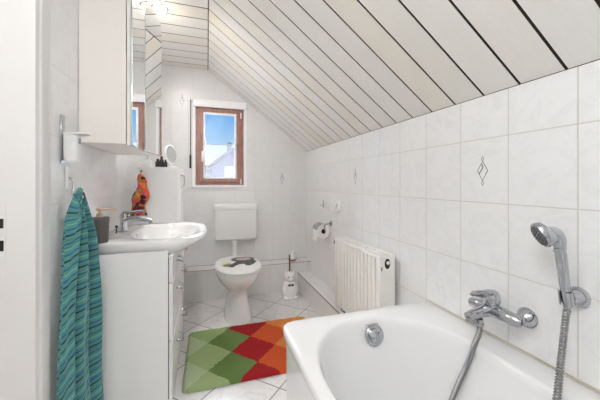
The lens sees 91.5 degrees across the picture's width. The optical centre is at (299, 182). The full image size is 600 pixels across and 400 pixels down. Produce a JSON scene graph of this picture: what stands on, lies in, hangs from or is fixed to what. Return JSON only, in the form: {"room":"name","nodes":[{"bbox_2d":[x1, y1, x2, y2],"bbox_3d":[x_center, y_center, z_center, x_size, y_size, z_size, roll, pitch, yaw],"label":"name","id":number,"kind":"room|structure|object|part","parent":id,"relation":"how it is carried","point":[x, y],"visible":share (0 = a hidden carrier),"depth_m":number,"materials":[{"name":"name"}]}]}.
{"room":"bathroom","nodes":[
{"label":"bathroom","id":0,"kind":"room"},
{"bbox_2d":[50,0,147,399],"bbox_3d":[-1.009,-0.115,1.134,0.140,2.520,3.814,0,0,-18],"label":"wall","id":1,"kind":"structure","parent":0,"point":[107,179],"depth_m":1.20,"materials":[{"name":"tile"}]},
{"bbox_2d":[0,0,49,399],"bbox_3d":[-0.794,0.070,0.505,0.168,2.150,1.104,0,0,-18],"label":"door","id":2,"kind":"structure","parent":1,"relation":"in","point":[24,24],"depth_m":0.92,"materials":[{"name":"white paint"}]},
{"bbox_3d":[-0.932,0.155,0.904,0.036,0.180,0.002,0,0,-18],"label":"strike plate","id":3,"kind":"part","parent":2,"relation":"part of","materials":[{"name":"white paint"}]},
{"bbox_3d":[-0.875,0.135,0.990,0.028,2.020,0.130,0,0,-18],"label":"architrave","id":4,"kind":"part","parent":2,"relation":"part of","materials":[{"name":"white paint"}]},
{"bbox_2d":[65,167,74,195],"bbox_3d":[-0.927,-0.004,1.184,0.071,0.123,0.027,0,0,24],"label":"towel hook","id":5,"kind":"object","parent":1,"relation":"attached to","point":[68,178],"visible":0.83,"depth_m":1.18,"materials":[{"name":"white plastic"}]},
{"bbox_3d":[-0.949,-0.020,1.194,0.011,0.090,0.032,0,0,-18],"label":"plate","id":6,"kind":"part","parent":5,"relation":"part of","materials":[{"name":"white plastic"}]},
{"bbox_2d":[56,187,103,399],"bbox_3d":[-0.877,0.530,1.171,0.065,1.021,0.270,0,0,3],"label":"towel","id":7,"kind":"object","parent":5,"relation":"hanging from","point":[79,361],"visible":1,"depth_m":1.16,"materials":[{"name":"teal fabric"}]},
{"bbox_2d":[60,114,90,163],"bbox_3d":[-0.896,-0.172,1.167,0.096,0.190,0.060,0,0,-18],"label":"wall dispenser","id":8,"kind":"object","parent":1,"relation":"attached to","point":[70,142],"visible":1,"depth_m":1.14,"materials":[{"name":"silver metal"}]},
{"bbox_3d":[-0.938,-0.172,1.154,0.006,0.190,0.032,0,0,-18],"label":"plate","id":9,"kind":"part","parent":8,"relation":"part of","materials":[{"name":"silver metal"}]},
{"bbox_2d":[63,134,80,161],"bbox_3d":[-0.907,-0.137,1.164,0.055,0.104,0.055,0,0,-18],"label":"cup","id":10,"kind":"object","parent":8,"relation":"on","point":[71,142],"depth_m":1.14,"materials":[{"name":"white plastic"}]},
{"bbox_3d":[-0.892,-0.194,1.168,0.088,0.008,0.060,0,0,-18],"label":"lid","id":11,"kind":"part","parent":8,"relation":"part of","materials":[{"name":"white plastic"}]},
{"bbox_2d":[78,0,161,155],"bbox_3d":[-0.953,-0.616,1.626,0.264,0.877,0.594,0,0,-18],"label":"upper cabinet","id":12,"kind":"object","parent":1,"relation":"attached to","point":[120,41],"visible":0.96,"depth_m":1.35,"materials":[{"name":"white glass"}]},
{"bbox_3d":[-0.845,-0.616,1.505,0.014,0.877,0.295,0,0,-18],"label":"mirror door","id":13,"kind":"part","parent":12,"relation":"part of","materials":[{"name":"silver metal"}]},
{"bbox_2d":[132,0,144,150],"bbox_3d":[-0.832,-0.616,1.509,0.002,0.873,0.285,0,0,-18],"label":"mirror","id":14,"kind":"object","parent":12,"relation":"attached to","point":[138,6],"depth_m":1.49,"materials":[{"name":"clear glass"}]},
{"bbox_2d":[145,0,161,154],"bbox_3d":[-0.892,-0.616,1.784,0.002,0.873,0.252,0,0,-6],"label":"mirror","id":15,"kind":"object","parent":12,"relation":"attached to","point":[153,34],"depth_m":1.77,"materials":[{"name":"clear glass"}]},
{"bbox_2d":[147,0,207,68],"bbox_3d":[-0.726,-1.191,1.161,0.697,0.050,3.934,0,0,-18],"label":"ceiling","id":16,"kind":"structure","parent":0,"point":[184,28],"depth_m":2.27,"materials":[{"name":"white painted wood"}]},
{"bbox_2d":[151,3,167,13],"bbox_3d":[-0.935,-1.149,1.948,0.106,0.034,0.106,0,0,-18],"label":"recessed light","id":17,"kind":"object","parent":16,"relation":"in","point":[159,8],"visible":0.98,"depth_m":1.93,"materials":[{"name":"silver metal"}]},
{"bbox_3d":[-0.935,-1.149,1.948,0.080,0.033,0.080,0,0,-18],"label":"bulb","id":18,"kind":"part","parent":17,"relation":"part of","materials":[{"name":"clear glass"}]},
{"bbox_2d":[208,0,208,46],"bbox_3d":[-0.391,-1.166,1.257,0.006,0.002,3.672,0,0,-18],"label":"trim","id":19,"kind":"structure","parent":16,"relation":"attached to","point":[208,0],"depth_m":2.14,"materials":[{"name":"white wood"}]},
{"bbox_2d":[148,64,305,266],"bbox_3d":[-0.727,-0.055,3.151,1.622,2.400,0.140,0,0,-18],"label":"wall","id":20,"kind":"structure","parent":0,"point":[276,165],"depth_m":3.13,"materials":[{"name":"tile"}]},
{"bbox_2d":[192,103,246,186],"bbox_3d":[-0.839,-0.387,3.068,0.546,0.847,0.132,0,0,-18],"label":"window","id":21,"kind":"structure","parent":20,"relation":"in","point":[199,179],"depth_m":3.04,"materials":[{"name":"brown wood"}]},
{"bbox_2d":[189,98,245,167],"bbox_3d":[-0.841,-0.500,3.021,0.569,0.710,0.022,0,0,-18],"label":"roller blind","id":22,"kind":"object","parent":21,"relation":"attached to","point":[196,102],"visible":1,"depth_m":3.00,"materials":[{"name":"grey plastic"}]},
{"bbox_3d":[-1.101,-0.565,2.938,0.011,0.580,0.008,0,0,-18],"label":"crank rod","id":23,"kind":"part","parent":22,"relation":"part of","materials":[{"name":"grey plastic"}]},
{"bbox_3d":[-0.841,-0.390,3.075,0.418,0.762,0.056,0,0,-18],"label":"sash","id":24,"kind":"part","parent":21,"relation":"part of","materials":[{"name":"brown wood"}]},
{"bbox_2d":[190,186,248,187],"bbox_3d":[-0.830,0.044,3.039,0.586,0.014,0.012,0,0,-18],"label":"trim","id":25,"kind":"structure","parent":20,"relation":"attached to","point":[215,186],"depth_m":3.05,"materials":[{"name":"stone"}]},
{"bbox_2d":[213,203,256,255],"bbox_3d":[-0.652,0.526,2.965,0.440,0.642,0.258,0,0,-18],"label":"cistern","id":26,"kind":"object","parent":20,"relation":"attached to","point":[233,222],"visible":0.98,"depth_m":2.94,"materials":[{"name":"white plastic"}]},
{"bbox_3d":[-0.666,0.245,3.009,0.440,0.058,0.168,0,0,-18],"label":"lid","id":27,"kind":"part","parent":26,"relation":"part of","materials":[{"name":"white plastic"}]},
{"bbox_3d":[-0.667,0.430,3.012,0.428,0.310,0.160,0,0,-18],"label":"tank","id":28,"kind":"part","parent":26,"relation":"part of","materials":[{"name":"white plastic"}]},
{"bbox_2d":[184,257,310,302],"bbox_3d":[-0.679,0.995,3.003,1.622,0.300,0.172,0,0,-18],"label":"ledge","id":29,"kind":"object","parent":20,"relation":"attached to","point":[201,283],"depth_m":2.97,"materials":[{"name":"tile"}]},
{"bbox_2d":[288,250,295,260],"bbox_3d":[-0.083,0.790,3.190,0.088,0.112,0.088,0,0,-18],"label":"cone","id":30,"kind":"object","parent":29,"relation":"on","point":[293,258],"visible":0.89,"depth_m":3.17,"materials":[{"name":"ceramic"}]},
{"bbox_2d":[168,291,319,399],"bbox_3d":[-0.152,1.195,1.344,1.862,0.100,3.934,0,0,-18],"label":"floor","id":31,"kind":"structure","parent":0,"point":[209,314],"depth_m":2.35,"materials":[{"name":"tile"}]},
{"bbox_2d":[99,235,187,399],"bbox_3d":[-0.893,0.738,1.702,0.424,0.815,0.704,0,0,-18],"label":"vanity cabinet","id":32,"kind":"object","parent":31,"relation":"on","point":[143,293],"visible":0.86,"depth_m":1.38,"materials":[{"name":"white paint"}]},
{"bbox_2d":[98,222,206,254],"bbox_3d":[-0.843,0.335,1.744,0.545,0.104,0.724,0,0,-18],"label":"washbasin","id":33,"kind":"object","parent":32,"relation":"in","point":[147,237],"visible":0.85,"depth_m":1.54,"materials":[{"name":"white ceramic"}]},
{"bbox_2d":[92,208,116,243],"bbox_3d":[-0.948,0.201,1.398,0.081,0.164,0.101,0,0,25],"label":"soap dispenser","id":34,"kind":"object","parent":33,"relation":"on","point":[101,222],"visible":0.87,"depth_m":1.37,"materials":[{"name":"grey stone"}]},
{"bbox_2d":[92,216,109,243],"bbox_3d":[-0.952,0.223,1.389,0.081,0.120,0.081,0,0,-18],"label":"bottle","id":35,"kind":"object","parent":34,"relation":"attached to","point":[101,223],"depth_m":1.37,"materials":[{"name":"grey stone"}]},
{"bbox_2d":[115,209,152,232],"bbox_3d":[-0.960,0.220,1.696,0.185,0.127,0.087,0,0,-18],"label":"tap","id":36,"kind":"object","parent":33,"relation":"on","point":[124,217],"visible":1,"depth_m":1.69,"materials":[{"name":"silver metal"}]},
{"bbox_3d":[-0.971,0.172,1.711,0.114,0.031,0.021,0,0,-18],"label":"lever","id":37,"kind":"part","parent":36,"relation":"part of","materials":[{"name":"silver metal"}]},
{"bbox_3d":[-0.950,0.216,1.718,0.154,0.051,0.041,0,0,-18],"label":"spout","id":38,"kind":"part","parent":36,"relation":"part of","materials":[{"name":"silver metal"}]},
{"bbox_3d":[-0.734,0.420,1.753,0.016,0.130,0.702,0,0,-18],"label":"drawer","id":39,"kind":"part","parent":32,"relation":"part of","materials":[{"name":"white paint"}]},
{"bbox_3d":[-0.734,0.628,1.753,0.016,0.277,0.702,0,0,-18],"label":"drawer","id":40,"kind":"part","parent":32,"relation":"part of","materials":[{"name":"white paint"}]},
{"bbox_3d":[-0.734,0.914,1.753,0.016,0.285,0.702,0,0,-18],"label":"drawer","id":41,"kind":"part","parent":32,"relation":"part of","materials":[{"name":"white paint"}]},
{"bbox_3d":[-0.669,0.865,1.634,0.038,0.031,0.100,0,0,-18],"label":"handle","id":42,"kind":"part","parent":32,"relation":"part of","materials":[{"name":"silver metal"}]},
{"bbox_2d":[138,167,184,290],"bbox_3d":[-1.038,0.516,2.243,0.306,1.258,0.335,0,0,-18],"label":"cabinet","id":43,"kind":"object","parent":31,"relation":"on","point":[165,185],"visible":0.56,"depth_m":2.09,"materials":[{"name":"white paint"}]},
{"bbox_2d":[143,160,151,166],"bbox_3d":[-1.105,-0.139,2.120,0.054,0.052,0.054,0,0,-18],"label":"box","id":44,"kind":"object","parent":43,"relation":"on","point":[146,163],"visible":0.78,"depth_m":2.10,"materials":[{"name":"white plastic"}]},
{"bbox_2d":[155,159,158,166],"bbox_3d":[-1.044,-0.145,2.144,0.032,0.064,0.032,0,0,-18],"label":"bottle","id":45,"kind":"object","parent":43,"relation":"on","point":[157,160],"visible":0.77,"depth_m":2.13,"materials":[{"name":"grey plastic"}]},
{"bbox_2d":[159,156,163,166],"bbox_3d":[-1.016,-0.154,2.145,0.030,0.082,0.030,0,0,-18],"label":"bottle","id":46,"kind":"object","parent":43,"relation":"on","point":[161,161],"visible":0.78,"depth_m":2.13,"materials":[{"name":"grey plastic"}]},
{"bbox_2d":[164,145,176,166],"bbox_3d":[-0.977,-0.202,2.207,0.092,0.176,0.141,0,0,-18],"label":"makeup mirror","id":47,"kind":"object","parent":43,"relation":"on","point":[170,155],"visible":0.84,"depth_m":2.19,"materials":[{"name":"white plastic"}]},
{"bbox_3d":[-0.929,0.216,2.278,0.018,0.648,0.331,0,0,-18],"label":"door","id":48,"kind":"part","parent":43,"relation":"part of","materials":[{"name":"white paint"}]},
{"bbox_3d":[-1.105,-0.083,2.033,0.016,0.016,0.024,0,0,-18],"label":"hook","id":49,"kind":"object","parent":43,"relation":"attached to","visible":0},
{"bbox_2d":[130,172,149,215],"bbox_3d":[-1.104,0.069,2.014,0.124,0.313,0.056,0,0,-18],"label":"cloth","id":50,"kind":"object","parent":49,"relation":"hanging from","point":[140,197],"visible":0.93,"depth_m":2.00,"materials":[{"name":"multicoloured fabric"}]},
{"bbox_2d":[215,256,260,325],"bbox_3d":[-0.543,0.920,2.550,0.390,0.450,0.611,0,0,-18],"label":"toilet","id":51,"kind":"object","parent":31,"relation":"on","point":[237,274],"visible":1,"depth_m":2.39,"materials":[{"name":"white ceramic"}]},
{"bbox_3d":[-0.538,0.730,2.535,0.384,0.018,0.572,0,0,-18],"label":"seat","id":52,"kind":"part","parent":51,"relation":"part of","materials":[{"name":"white plastic"}]},
{"bbox_3d":[-0.538,0.709,2.535,0.390,0.023,0.579,0,0,-18],"label":"lid","id":53,"kind":"part","parent":51,"relation":"part of","materials":[{"name":"white plastic"}]},
{"bbox_2d":[229,260,255,266],"bbox_3d":[-0.495,0.696,2.524,0.265,0.001,0.162,0,0,-26],"label":"picture","id":54,"kind":"object","parent":51,"relation":"on","point":[238,263],"depth_m":2.52},
{"bbox_2d":[182,316,304,392],"bbox_3d":[-0.302,1.129,2.027,0.917,0.024,0.657,0,0,-18],"label":"rug","id":55,"kind":"object","parent":31,"relation":"on","point":[222,356],"visible":0.77,"depth_m":1.91,"materials":[{"name":"multicoloured fabric"}]},
{"bbox_2d":[282,255,297,299],"bbox_3d":[-0.104,0.935,2.917,0.162,0.420,0.160,0,0,-18],"label":"toilet brush","id":56,"kind":"object","parent":31,"relation":"on","point":[289,288],"visible":1,"depth_m":2.87,"materials":[{"name":"white ceramic"}]},
{"bbox_2d":[283,302,599,399],"bbox_3d":[0.546,0.873,0.548,0.774,0.544,1.750,0,0,-18],"label":"bathtub","id":57,"kind":"object","parent":31,"relation":"on","point":[419,350],"visible":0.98,"depth_m":1.18,"materials":[{"name":"white ceramic"}]},
{"bbox_3d":[0.328,0.659,1.257,0.058,0.057,0.028,0,0,-18],"label":"knob","id":58,"kind":"part","parent":57,"relation":"part of","materials":[{"name":"silver metal"}]},
{"bbox_2d":[208,0,599,151],"bbox_3d":[0.161,-0.754,1.433,1.220,0.948,3.934,0,0,-18],"label":"ceiling","id":59,"kind":"structure","parent":0,"point":[322,72],"depth_m":1.37,"materials":[{"name":"white painted wood"}]},
{"bbox_2d":[306,60,599,393],"bbox_3d":[0.660,0.345,1.665,0.120,1.600,3.814,0,0,-18],"label":"wall","id":60,"kind":"structure","parent":0,"point":[455,193],"depth_m":1.16,"materials":[{"name":"tile"}]},
{"bbox_2d":[297,271,342,316],"bbox_3d":[0.310,1.050,2.316,0.154,0.190,1.736,0,0,-18],"label":"ledge","id":61,"kind":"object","parent":60,"relation":"attached to","point":[317,293],"depth_m":2.63,"materials":[{"name":"tile"}]},
{"bbox_2d":[312,221,331,230],"bbox_3d":[0.202,0.393,2.675,0.140,0.093,0.144,0,0,-18],"label":"toilet roll holder","id":62,"kind":"object","parent":60,"relation":"attached to","point":[316,225],"visible":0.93,"depth_m":2.64,"materials":[{"name":"silver metal"}]},
{"bbox_2d":[313,224,329,240],"bbox_3d":[0.198,0.450,2.689,0.128,0.149,0.100,0,0,-18],"label":"toilet roll","id":63,"kind":"object","parent":62,"relation":"on","point":[322,234],"visible":0.91,"depth_m":2.65,"materials":[{"name":"paper"}]},
{"bbox_2d":[333,200,340,211],"bbox_3d":[0.306,0.201,2.490,0.054,0.099,0.085,0,0,-18],"label":"wall hook","id":64,"kind":"object","parent":60,"relation":"attached to","point":[337,205],"visible":1,"depth_m":2.48,"materials":[{"name":"white plastic"}]},
{"bbox_3d":[0.326,0.198,2.497,0.011,0.093,0.085,0,0,-18],"label":"plate","id":65,"kind":"part","parent":64,"relation":"part of","materials":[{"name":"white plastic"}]},
{"bbox_2d":[334,237,394,312],"bbox_3d":[0.416,0.689,2.019,0.131,0.532,0.695,0,0,-18],"label":"radiator","id":66,"kind":"object","parent":60,"relation":"attached to","point":[364,273],"visible":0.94,"depth_m":1.88,"materials":[{"name":"metal"}]},
{"bbox_3d":[0.379,0.684,1.975,0.030,0.491,0.606,0,0,-18],"label":"panel","id":67,"kind":"part","parent":66,"relation":"part of","materials":[{"name":"metal"}]},
{"bbox_2d":[335,237,392,258],"bbox_3d":[0.413,0.431,1.986,0.105,0.016,0.618,0,0,-18],"label":"grille","id":68,"kind":"object","parent":66,"relation":"attached to","point":[359,247],"depth_m":1.91,"materials":[{"name":"metal"}]},
{"bbox_2d":[464,289,537,328],"bbox_3d":[0.687,0.450,1.069,0.190,0.127,0.220,0,0,-18],"label":"mixer","id":69,"kind":"object","parent":60,"relation":"attached to","point":[488,303],"visible":1,"depth_m":1.04,"materials":[{"name":"silver metal"}]},
{"bbox_3d":[0.654,0.470,1.060,0.118,0.053,0.048,0,0,-18],"label":"spout","id":70,"kind":"part","parent":69,"relation":"part of","materials":[{"name":"silver metal"}]},
{"bbox_3d":[0.657,0.408,1.059,0.082,0.043,0.038,0,0,-18],"label":"lever","id":71,"kind":"part","parent":69,"relation":"part of","materials":[{"name":"silver metal"}]},
{"bbox_2d":[426,299,599,392],"bbox_3d":[0.914,0.598,0.664,0.004,0.006,1.752,0,0,-18],"label":"trim","id":72,"kind":"structure","parent":60,"relation":"attached to","point":[522,350],"depth_m":1.03,"materials":[{"name":"plastic"}]},
{"bbox_2d":[557,286,590,307],"bbox_3d":[0.814,0.345,0.875,0.065,0.062,0.062,0,0,-18],"label":"bracket","id":73,"kind":"object","parent":60,"relation":"attached to","point":[579,297],"visible":0.86,"depth_m":0.86,"materials":[{"name":"silver metal"}]},
{"bbox_2d":[449,308,570,399],"bbox_3d":[0.626,0.688,0.938,0.201,0.625,0.345,0,0,-41],"label":"shower hose","id":74,"kind":"object","parent":73,"relation":"hanging from","point":[565,317],"visible":1,"depth_m":0.87,"materials":[{"name":"metal"}]},
{"bbox_2d":[530,222,571,308],"bbox_3d":[0.752,0.247,0.884,0.112,0.258,0.066,0,0,-18],"label":"shower","id":75,"kind":"object","parent":73,"relation":"on","point":[546,236],"visible":1,"depth_m":0.86,"materials":[{"name":"silver metal"}]},
{"bbox_3d":[0.785,0.281,0.878,0.052,0.190,0.034,0,0,-18],"label":"handle","id":76,"kind":"part","parent":75,"relation":"part of","materials":[{"name":"silver metal"}]},
{"label":"outside","id":77,"kind":"structure","parent":0,"visible":0},
{"bbox_3d":[-13.040,4.695,40.975,80.000,0.100,74.000,0,0,-18],"label":"ground","id":78,"kind":"structure","parent":77,"visible":0},
{"bbox_2d":[205,142,233,176],"bbox_3d":[-5.595,1.145,18.158,5.150,7.000,6.400,0,0,-18],"label":"house","id":79,"kind":"structure","parent":78,"relation":"on","point":[223,166],"depth_m":15.54,"materials":[{"name":"stone"}]}
]}

